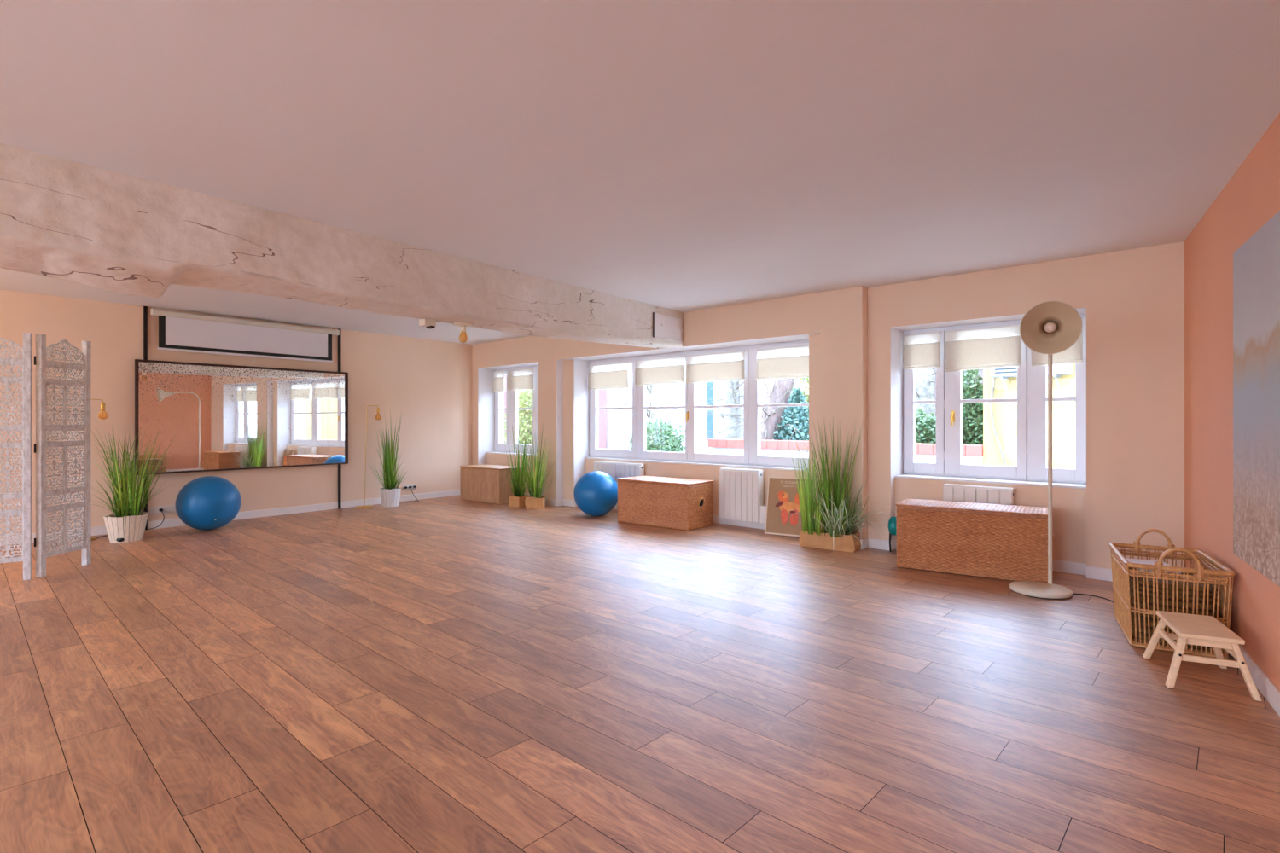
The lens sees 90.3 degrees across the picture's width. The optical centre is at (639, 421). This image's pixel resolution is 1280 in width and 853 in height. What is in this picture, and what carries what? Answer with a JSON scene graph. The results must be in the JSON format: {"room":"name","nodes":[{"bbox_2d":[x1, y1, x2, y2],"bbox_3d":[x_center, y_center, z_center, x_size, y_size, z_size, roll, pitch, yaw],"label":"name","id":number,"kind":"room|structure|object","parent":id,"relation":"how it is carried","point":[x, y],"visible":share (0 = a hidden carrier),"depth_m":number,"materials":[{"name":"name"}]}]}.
{"room":"exercise studio","nodes":[
{"label":"exercise studio","id":0,"kind":"room"},
{"bbox_2d":[0,289,471,546],"bbox_3d":[-6.160,-0.038,6.928,0.263,2.576,10.750,0,0,37],"label":"wall","id":1,"kind":"structure","parent":0,"point":[429,381],"depth_m":8.61,"materials":[{"name":"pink paint"}]},
{"bbox_2d":[148,505,175,514],"bbox_3d":[-5.588,1.030,7.440,0.048,0.084,0.256,0,0,37],"label":"wall socket","id":2,"kind":"object","parent":1,"relation":"attached to","point":[153,510],"visible":0.78,"depth_m":7.42,"materials":[{"name":"plastic"}]},
{"bbox_2d":[402,483,416,490],"bbox_3d":[-3.631,1.030,10.002,0.048,0.083,0.224,0,0,37],"label":"wall socket","id":3,"kind":"object","parent":1,"relation":"attached to","point":[413,486],"visible":1,"depth_m":9.99,"materials":[{"name":"plastic"}]},
{"bbox_2d":[0,494,1279,852],"bbox_3d":[-2.070,1.310,3.463,12.150,0.120,11.026,0,0,43],"label":"floor","id":4,"kind":"structure","parent":0,"point":[452,674],"depth_m":2.86,"materials":[{"name":"brown wood"}]},
{"bbox_2d":[0,332,90,580],"bbox_3d":[-4.920,0.275,5.126,0.273,1.950,0.903,0,0,27],"label":"folding screen","id":5,"kind":"object","parent":4,"relation":"on","point":[43,365],"visible":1,"depth_m":5.15,"materials":[{"name":"white wood"}]},
{"bbox_2d":[68,399,108,541],"bbox_3d":[-5.843,0.505,6.741,0.240,1.490,0.335,0,0,43],"label":"floor lamp","id":6,"kind":"object","parent":4,"relation":"on","point":[102,404],"visible":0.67,"depth_m":6.81,"materials":[{"name":"gold metal"}]},
{"bbox_2d":[96,512,164,538],"bbox_3d":[-5.715,1.149,7.087,0.083,0.201,0.757,0,0,21],"label":"power cable","id":7,"kind":"object","parent":4,"relation":"on","point":[162,512],"visible":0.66,"depth_m":7.36,"materials":[{"name":"black plastic"}]},
{"bbox_2d":[90,427,175,542],"bbox_3d":[-5.447,0.632,6.712,0.888,1.236,0.835,0,0,-2],"label":"potted grass","id":8,"kind":"object","parent":4,"relation":"on","point":[128,523],"depth_m":6.61,"materials":[{"name":"plant"}]},
{"bbox_2d":[103,512,148,542],"bbox_3d":[-5.390,1.113,6.685,0.370,0.275,0.367,0,0,43],"label":"pot","id":9,"kind":"object","parent":8,"relation":"attached to","point":[119,530],"depth_m":6.58,"materials":[{"name":"beige wood"}]},
{"bbox_2d":[174,476,241,530],"bbox_3d":[-4.966,0.938,7.341,0.630,0.617,0.630,0,0,-9],"label":"exercise ball","id":10,"kind":"object","parent":4,"relation":"on","point":[206,503],"visible":1,"depth_m":7.14,"materials":[{"name":"blue rubber"}]},
{"bbox_2d":[134,306,348,529],"bbox_3d":[-4.980,-0.038,8.210,0.069,2.576,2.474,0,0,37],"label":"wall mirror","id":11,"kind":"object","parent":4,"relation":"on","point":[218,417],"visible":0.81,"depth_m":8.05,"materials":[{"name":"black mirror"}]},
{"bbox_2d":[355,405,381,508],"bbox_3d":[-3.975,0.505,9.340,0.240,1.490,0.375,0,0,40],"label":"floor lamp","id":12,"kind":"object","parent":4,"relation":"on","point":[378,408],"visible":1,"depth_m":9.30,"materials":[{"name":"gold metal"}]},
{"bbox_2d":[364,409,417,507],"bbox_3d":[-3.635,0.522,9.433,0.851,1.455,0.746,0,0,-7],"label":"potted grass","id":13,"kind":"object","parent":4,"relation":"on","point":[390,496],"depth_m":9.33,"materials":[{"name":"plant"}]},
{"bbox_2d":[379,487,401,507],"bbox_3d":[-3.683,1.117,9.399,0.290,0.265,0.288,0,0,43],"label":"pot","id":14,"kind":"object","parent":13,"relation":"attached to","point":[390,497],"depth_m":9.29,"materials":[{"name":"white ceramic"}]},
{"bbox_2d":[459,464,520,505],"bbox_3d":[-2.351,0.978,10.027,1.012,0.544,0.452,0,0,40],"label":"chest","id":15,"kind":"object","parent":4,"relation":"on","point":[483,483],"visible":0.94,"depth_m":9.77,"materials":[{"name":"brown wood"}]},
{"bbox_2d":[500,424,537,507],"bbox_3d":[-1.732,0.623,9.314,0.650,1.254,0.809,0,0,-22],"label":"potted grass","id":16,"kind":"object","parent":4,"relation":"on","point":[517,500],"depth_m":9.27,"materials":[{"name":"plant"}]},
{"bbox_2d":[510,424,558,509],"bbox_3d":[-1.500,0.635,9.135,0.707,1.230,0.799,0,0,-30],"label":"potted grass","id":17,"kind":"object","parent":4,"relation":"on","point":[535,501],"depth_m":9.11,"materials":[{"name":"plant"}]},
{"bbox_2d":[573,471,617,516],"bbox_3d":[-0.578,0.953,8.435,0.600,0.587,0.600,0,0,-32],"label":"exercise ball","id":18,"kind":"object","parent":4,"relation":"on","point":[596,492],"visible":0.99,"depth_m":8.22,"materials":[{"name":"blue rubber"}]},
{"bbox_2d":[616,476,713,531],"bbox_3d":[0.305,0.978,7.761,1.106,0.544,0.532,0,0,39],"label":"chest","id":19,"kind":"object","parent":4,"relation":"on","point":[684,504],"visible":1,"depth_m":7.51,"materials":[{"name":"wicker"}]},
{"bbox_2d":[764,477,805,536],"bbox_3d":[1.652,0.932,6.953,0.560,0.619,0.146,0,0,31],"label":"framed poster","id":20,"kind":"object","parent":4,"relation":"on","point":[781,500],"visible":0.79,"depth_m":6.99,"materials":[{"name":"paper"}]},
{"bbox_2d":[784,413,894,552],"bbox_3d":[1.887,0.585,6.064,1.153,1.329,0.739,0,0,34],"label":"potted grass","id":21,"kind":"object","parent":4,"relation":"on","point":[835,536],"depth_m":6.21,"materials":[{"name":"plant"}]},
{"bbox_2d":[887,516,896,552],"bbox_3d":[2.425,1.078,6.076,0.116,0.346,0.116,0,0,43],"label":"ornament","id":22,"kind":"object","parent":4,"relation":"on","point":[892,526],"visible":0.75,"depth_m":6.05,"materials":[{"name":"teal ceramic"}]},
{"bbox_2d":[895,499,1054,582],"bbox_3d":[2.781,0.975,5.314,1.140,0.549,0.452,0,0,34],"label":"chest","id":23,"kind":"object","parent":4,"relation":"on","point":[985,540],"visible":0.87,"depth_m":5.14,"materials":[{"name":"wicker"}]},
{"bbox_2d":[1009,301,1082,599],"bbox_3d":[2.813,0.239,4.456,0.392,2.021,0.847,0,0,29],"label":"floor lamp","id":24,"kind":"object","parent":4,"relation":"on","point":[1050,328],"visible":1,"depth_m":4.21,"materials":[{"name":"beige metal"}]},
{"bbox_2d":[1072,593,1113,602],"bbox_3d":[3.211,1.244,4.506,0.090,0.008,0.294,0,0,-37],"label":"power cable","id":25,"kind":"object","parent":4,"relation":"on","point":[1073,594],"visible":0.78,"depth_m":4.53,"materials":[{"name":"black plastic"}]},
{"bbox_2d":[1108,529,1235,659],"bbox_3d":[3.061,0.962,3.709,0.468,0.570,0.714,0,0,30],"label":"basket","id":26,"kind":"object","parent":4,"relation":"on","point":[1208,570],"visible":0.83,"depth_m":3.49,"materials":[{"name":"brown wicker"}]},
{"bbox_2d":[1130,608,1210,648],"bbox_3d":[3.062,1.162,3.709,0.365,0.123,0.580,0,0,31],"label":"folded blanket","id":27,"kind":"object","parent":26,"relation":"on","point":[1142,622],"visible":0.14,"depth_m":3.55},
{"bbox_2d":[1129,586,1220,619],"bbox_3d":[3.064,1.040,3.708,0.366,0.120,0.570,0,0,30],"label":"folded blanket","id":28,"kind":"object","parent":27,"relation":"on","point":[1131,591],"visible":0.23,"depth_m":3.49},
{"bbox_2d":[1128,567,1217,601],"bbox_3d":[3.062,0.935,3.709,0.358,0.091,0.550,0,0,29],"label":"folded blanket","id":29,"kind":"object","parent":28,"relation":"on","point":[1131,578],"visible":0.34,"depth_m":3.50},
{"bbox_2d":[1126,558,1181,573],"bbox_3d":[3.078,0.869,3.838,0.200,0.020,0.280,0,0,18],"label":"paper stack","id":30,"kind":"object","parent":29,"relation":"on","point":[1131,561],"visible":0.21,"depth_m":3.88,"materials":[{"name":"white paper"}]},
{"bbox_2d":[1142,610,1261,701],"bbox_3d":[2.714,1.117,3.103,0.333,0.258,0.447,0,0,26],"label":"step stool","id":31,"kind":"object","parent":4,"relation":"on","point":[1203,631],"visible":1,"depth_m":2.98,"materials":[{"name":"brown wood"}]},
{"bbox_2d":[0,0,1279,344],"bbox_3d":[-2.160,-1.401,3.514,12.550,0.150,11.200,0,0,43],"label":"ceiling","id":32,"kind":"structure","parent":0,"point":[678,155],"depth_m":2.82,"materials":[{"name":"paint"}]},
{"bbox_2d":[150,308,339,362],"bbox_3d":[-4.939,-1.031,8.166,0.080,0.528,2.180,0,0,37],"label":"projection screen","id":33,"kind":"object","parent":32,"relation":"hanging from","point":[177,331],"visible":1,"depth_m":8.04,"materials":[{"name":"fabric"}]},
{"bbox_2d":[0,143,683,349],"bbox_3d":[-2.746,-1.037,3.802,0.482,0.577,10.322,0,0,37],"label":"ceiling beam","id":34,"kind":"structure","parent":32,"relation":"attached to","point":[61,218],"depth_m":3.94,"materials":[{"name":"paint"}]},
{"bbox_2d":[418,318,436,329],"bbox_3d":[-1.799,-0.830,5.391,0.100,0.080,0.100,0,0,43],"label":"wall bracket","id":35,"kind":"object","parent":34,"relation":"attached to","point":[430,323],"visible":0.92,"depth_m":5.36,"materials":[{"name":"metal"}]},
{"bbox_2d":[453,321,472,343],"bbox_3d":[-1.543,-0.775,5.563,0.160,0.180,0.160,0,0,43],"label":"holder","id":36,"kind":"object","parent":34,"relation":"attached to","point":[462,325],"visible":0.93,"depth_m":5.54,"materials":[{"name":"gold"}]},
{"bbox_2d":[652,312,683,342],"bbox_3d":[0.336,-1.097,7.449,0.044,0.285,0.562,0,0,37],"label":"cover plate","id":37,"kind":"object","parent":34,"relation":"attached to","point":[664,327],"visible":1,"depth_m":7.43,"materials":[{"name":"white paint"}]},
{"bbox_2d":[471,241,1184,569],"bbox_3d":[0.698,-0.038,7.978,10.050,2.576,0.570,0,0,43],"label":"wall","id":38,"kind":"structure","parent":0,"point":[1132,300],"depth_m":5.98,"materials":[{"name":"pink paint"}]},
{"bbox_2d":[492,371,505,392],"bbox_3d":[-2.436,-0.685,10.973,0.320,0.357,0.045,0,0,43],"label":"blind","id":39,"kind":"object","parent":38,"relation":"attached to","point":[498,376],"visible":1,"depth_m":10.96,"materials":[{"name":"fabric"}]},
{"bbox_2d":[494,365,538,453],"bbox_3d":[-1.895,-0.191,10.583,1.675,1.438,0.110,0,0,43],"label":"window","id":40,"kind":"structure","parent":38,"relation":"attached to","point":[512,409],"depth_m":10.76,"materials":[{"name":"paint"}]},
{"bbox_2d":[506,368,534,390],"bbox_3d":[-1.983,-0.693,10.551,0.700,0.342,0.045,0,0,43],"label":"blind","id":41,"kind":"object","parent":38,"relation":"attached to","point":[517,379],"visible":1,"depth_m":10.53,"materials":[{"name":"fabric"}]},
{"bbox_2d":[587,361,629,389],"bbox_3d":[-0.463,-0.653,9.204,0.820,0.372,0.045,0,0,43],"label":"blind","id":42,"kind":"object","parent":38,"relation":"attached to","point":[614,375],"visible":1,"depth_m":9.18,"materials":[{"name":"fabric"}]},
{"bbox_2d":[593,460,644,504],"bbox_3d":[-0.296,0.861,8.911,0.923,0.579,0.120,0,0,43],"label":"radiator","id":43,"kind":"object","parent":38,"relation":"attached to","point":[616,470],"visible":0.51,"depth_m":8.82,"materials":[{"name":"metal"}]},
{"bbox_2d":[594,460,641,464],"bbox_3d":[-0.310,0.573,8.899,0.900,0.004,0.045,0,0,43],"label":"grille","id":44,"kind":"object","parent":43,"relation":"attached to","point":[596,462],"depth_m":8.98,"materials":[{"name":"white metal"}]},
{"bbox_2d":[634,355,685,386],"bbox_3d":[0.255,-0.670,8.536,0.860,0.358,0.045,0,0,43],"label":"blind","id":45,"kind":"object","parent":38,"relation":"attached to","point":[663,370],"visible":1,"depth_m":8.51,"materials":[{"name":"fabric"}]},
{"bbox_2d":[589,340,808,468],"bbox_3d":[0.633,-0.191,8.264,3.764,1.438,0.156,0,0,43],"label":"window","id":46,"kind":"structure","parent":38,"relation":"attached to","point":[751,456],"depth_m":8.19,"materials":[{"name":"paint"}]},
{"bbox_2d":[686,350,745,383],"bbox_3d":[0.924,-0.670,7.913,0.890,0.359,0.045,0,0,43],"label":"blind","id":47,"kind":"object","parent":38,"relation":"attached to","point":[730,365],"visible":1,"depth_m":7.88,"materials":[{"name":"fabric"}]},
{"bbox_2d":[719,467,766,524],"bbox_3d":[1.244,0.861,7.449,0.670,0.609,0.160,0,0,43],"label":"radiator","id":48,"kind":"object","parent":38,"relation":"attached to","point":[741,490],"visible":0.97,"depth_m":7.40,"materials":[{"name":"metal"}]},
{"bbox_2d":[720,467,759,471],"bbox_3d":[1.183,0.558,7.472,0.530,0.004,0.070,0,0,43],"label":"grille","id":49,"kind":"object","parent":48,"relation":"attached to","point":[721,468],"depth_m":7.48,"materials":[{"name":"white metal"}]},
{"bbox_2d":[756,344,808,380],"bbox_3d":[1.656,-0.668,7.231,0.770,0.362,0.045,0,0,43],"label":"blind","id":50,"kind":"object","parent":38,"relation":"attached to","point":[787,362],"visible":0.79,"depth_m":7.24,"materials":[{"name":"fabric"}]},
{"bbox_2d":[523,493,1112,581],"bbox_3d":[0.601,1.202,7.910,9.500,0.095,0.365,0,0,43],"label":"baseboard","id":51,"kind":"structure","parent":38,"relation":"attached to","point":[1099,573],"depth_m":6.18,"materials":[{"name":"paint"}]},
{"bbox_2d":[902,331,941,369],"bbox_3d":[2.747,-0.691,6.216,0.350,0.347,0.045,0,0,43],"label":"blind","id":52,"kind":"object","parent":38,"relation":"attached to","point":[921,350],"visible":1,"depth_m":6.20,"materials":[{"name":"fabric"}]},
{"bbox_2d":[942,483,1014,505],"bbox_3d":[3.013,0.852,5.682,0.568,0.556,0.093,0,0,43],"label":"radiator","id":53,"kind":"object","parent":38,"relation":"attached to","point":[964,493],"visible":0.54,"depth_m":5.64,"materials":[{"name":"metal"}]},
{"bbox_2d":[944,483,1012,488],"bbox_3d":[3.007,0.576,5.678,0.545,0.004,0.040,0,0,43],"label":"grille","id":54,"kind":"object","parent":53,"relation":"attached to","point":[946,485],"depth_m":5.70,"materials":[{"name":"white metal"}]},
{"bbox_2d":[944,324,1021,404],"bbox_3d":[3.138,-0.509,5.851,0.640,0.709,0.046,0,0,43],"label":"blind","id":55,"kind":"object","parent":38,"relation":"attached to","point":[995,346],"visible":0.99,"depth_m":5.84,"materials":[{"name":"fabric"}]},
{"bbox_2d":[903,314,1086,483],"bbox_3d":[3.215,-0.191,5.863,1.563,1.438,0.156,0,0,43],"label":"window","id":56,"kind":"structure","parent":38,"relation":"attached to","point":[1032,408],"depth_m":5.75,"materials":[{"name":"paint"}]},
{"bbox_2d":[1031,318,1082,366],"bbox_3d":[3.567,-0.673,5.453,0.370,0.383,0.045,0,0,43],"label":"blind","id":57,"kind":"object","parent":38,"relation":"attached to","point":[1073,354],"visible":0.39,"depth_m":5.40,"materials":[{"name":"fabric"}]},
{"bbox_2d":[1184,112,1279,716],"bbox_3d":[1.253,-0.038,0.204,0.264,2.576,10.900,0,0,33],"label":"wall","id":58,"kind":"structure","parent":0,"point":[1251,197],"depth_m":3.65,"materials":[{"name":"paint"}]},
{"bbox_2d":[1233,210,1279,587],"bbox_3d":[2.514,-0.095,2.401,0.024,1.570,2.200,0,0,33],"label":"wall picture","id":59,"kind":"object","parent":58,"relation":"attached to","point":[1256,263],"visible":1,"depth_m":2.91,"materials":[{"name":"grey fabric"}]},
{"label":"outside","id":60,"kind":"structure","parent":0,"visible":0},
{"bbox_3d":[18.784,1.425,34.854,100.000,0.150,63.380,0,0,43],"label":"ground","id":61,"kind":"structure","parent":60,"visible":0},
{"bbox_2d":[503,374,520,443],"bbox_3d":[-4.475,-0.160,16.797,2.640,3.020,3.240,0,0,-7],"label":"house","id":62,"kind":"structure","parent":61,"relation":"on","point":[504,390],"depth_m":15.43,"materials":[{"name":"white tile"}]},
{"bbox_2d":[503,389,532,444],"bbox_3d":[-2.371,0.227,13.207,1.099,2.251,0.932,0,0,43],"label":"shrub","id":63,"kind":"object","parent":61,"relation":"on","point":[525,402],"visible":0.26,"depth_m":13.05,"materials":[{"name":"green plant"}]},
{"bbox_2d":[517,389,532,443],"bbox_3d":[-2.503,-0.036,15.033,1.184,2.778,1.112,0,0,-21],"label":"shrub","id":64,"kind":"object","parent":61,"relation":"on","point":[521,390],"visible":0.02,"depth_m":14.84,"materials":[{"name":"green plant"}]},
{"bbox_2d":[598,389,607,448],"bbox_3d":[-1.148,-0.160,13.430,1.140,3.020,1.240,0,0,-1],"label":"house","id":65,"kind":"structure","parent":61,"relation":"on","point":[602,394],"depth_m":12.94,"materials":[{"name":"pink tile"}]},
{"bbox_2d":[615,365,684,434],"bbox_3d":[0.174,0.058,13.301,1.376,2.587,1.497,0,0,-7],"label":"bare tree","id":66,"kind":"object","parent":61,"relation":"on","point":[649,416],"visible":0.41,"depth_m":13.31,"materials":[{"name":"grey plant"}]},
{"bbox_2d":[625,415,685,452],"bbox_3d":[0.364,0.620,12.805,1.497,1.497,1.065,0,0,43],"label":"shrub","id":67,"kind":"object","parent":61,"relation":"on","point":[662,436],"visible":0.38,"depth_m":12.53,"materials":[{"name":"green plant"}]},
{"bbox_2d":[607,360,723,453],"bbox_3d":[0.492,-0.660,22.453,5.440,4.020,4.240,0,0,19],"label":"house","id":68,"kind":"structure","parent":61,"relation":"on","point":[619,422],"depth_m":20.26,"materials":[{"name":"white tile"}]},
{"bbox_2d":[707,381,713,405],"bbox_3d":[2.173,-0.975,19.727,0.190,0.950,0.058,0,0,19],"label":"shutter","id":69,"kind":"object","parent":68,"relation":"hanging from","point":[710,392],"depth_m":19.70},
{"bbox_2d":[707,410,713,439],"bbox_3d":[2.173,0.125,19.727,0.190,0.950,0.058,0,0,19],"label":"shutter","id":70,"kind":"object","parent":68,"relation":"hanging from","point":[710,424],"depth_m":19.70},
{"bbox_2d":[697,379,763,452],"bbox_3d":[2.121,-1.675,15.934,2.596,6.067,3.355,0,0,-31],"label":"bare tree","id":71,"kind":"object","parent":61,"relation":"on","point":[735,431],"visible":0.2,"depth_m":15.97,"materials":[{"name":"grey plant"}]},
{"bbox_2d":[739,379,743,439],"bbox_3d":[2.695,-1.200,16.632,0.120,5.100,0.120,0,0,43],"label":"utility pole","id":72,"kind":"object","parent":61,"relation":"on","point":[741,386],"visible":0.02,"depth_m":16.59,"materials":[{"name":"white"}]},
{"bbox_2d":[699,377,808,452],"bbox_3d":[3.221,-1.262,14.225,3.041,5.336,3.643,0,0,-33],"label":"bare tree","id":73,"kind":"object","parent":61,"relation":"on","point":[779,390],"visible":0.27,"depth_m":14.19,"materials":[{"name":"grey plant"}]},
{"bbox_2d":[772,387,808,441],"bbox_3d":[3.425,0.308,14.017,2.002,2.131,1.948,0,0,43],"label":"shrub","id":74,"kind":"object","parent":61,"relation":"on","point":[798,416],"visible":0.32,"depth_m":13.82,"materials":[{"name":"green plant"}]},
{"bbox_2d":[788,378,808,407],"bbox_3d":[6.425,-0.276,20.838,5.145,3.388,1.631,0,0,43],"label":"thicket","id":75,"kind":"object","parent":61,"relation":"on","point":[800,379],"visible":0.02,"depth_m":21.34,"materials":[{"name":"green plant"}]},
{"bbox_2d":[707,438,983,465],"bbox_3d":[3.502,0.863,11.905,5.343,0.975,0.300,0,0,43],"label":"wall","id":76,"kind":"structure","parent":61,"relation":"on","point":[972,454],"depth_m":12.26,"materials":[{"name":"white paint"}]},
{"bbox_2d":[915,406,936,443],"bbox_3d":[5.430,0.567,12.340,1.057,1.725,0.977,0,0,43],"label":"shrub","id":77,"kind":"object","parent":61,"relation":"on","point":[923,433],"visible":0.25,"depth_m":12.08,"materials":[{"name":"green plant"}]},
{"bbox_2d":[915,367,983,419],"bbox_3d":[6.022,-1.458,13.644,3.027,5.636,3.164,0,0,43],"label":"bare tree","id":78,"kind":"object","parent":61,"relation":"on","point":[925,380],"visible":0.07,"depth_m":13.53,"materials":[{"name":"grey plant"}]},
{"bbox_2d":[930,369,983,444],"bbox_3d":[5.693,0.092,11.206,1.106,2.567,0.889,0,0,33],"label":"shrub","id":79,"kind":"object","parent":61,"relation":"on","point":[974,390],"visible":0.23,"depth_m":10.96,"materials":[{"name":"green plant"}]},
{"bbox_2d":[932,367,983,432],"bbox_3d":[9.208,-0.510,17.523,3.440,3.720,3.240,0,0,43],"label":"brick house","id":80,"kind":"structure","parent":61,"relation":"on","point":[980,371],"depth_m":16.79,"materials":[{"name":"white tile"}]},
{"bbox_2d":[983,363,1075,469],"bbox_3d":[10.417,-0.200,8.747,9.070,3.100,5.000,0,0,43],"label":"house","id":81,"kind":"structure","parent":61,"relation":"on","point":[1063,412],"depth_m":9.73,"materials":[{"name":"yellow paint"}]},
{"bbox_2d":[989,377,1006,465],"bbox_3d":[5.544,-0.210,9.790,0.056,3.081,0.305,0,0,-41],"label":"power cable","id":82,"kind":"object","parent":81,"relation":"attached to","point":[993,378],"visible":0.52,"depth_m":9.85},
{"bbox_2d":[990,363,1072,390],"bbox_3d":[5.771,-0.865,9.399,1.000,0.790,0.356,0,0,43],"label":"air conditioner","id":83,"kind":"object","parent":81,"relation":"attached to","point":[1058,370],"visible":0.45,"depth_m":9.38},
{"bbox_2d":[994,367,1016,373],"bbox_3d":[5.528,-0.955,9.387,0.540,0.470,0.006,0,0,43],"label":"grille","id":84,"kind":"object","parent":83,"relation":"attached to","point":[997,370],"depth_m":9.47,"materials":[{"name":"white metal"}]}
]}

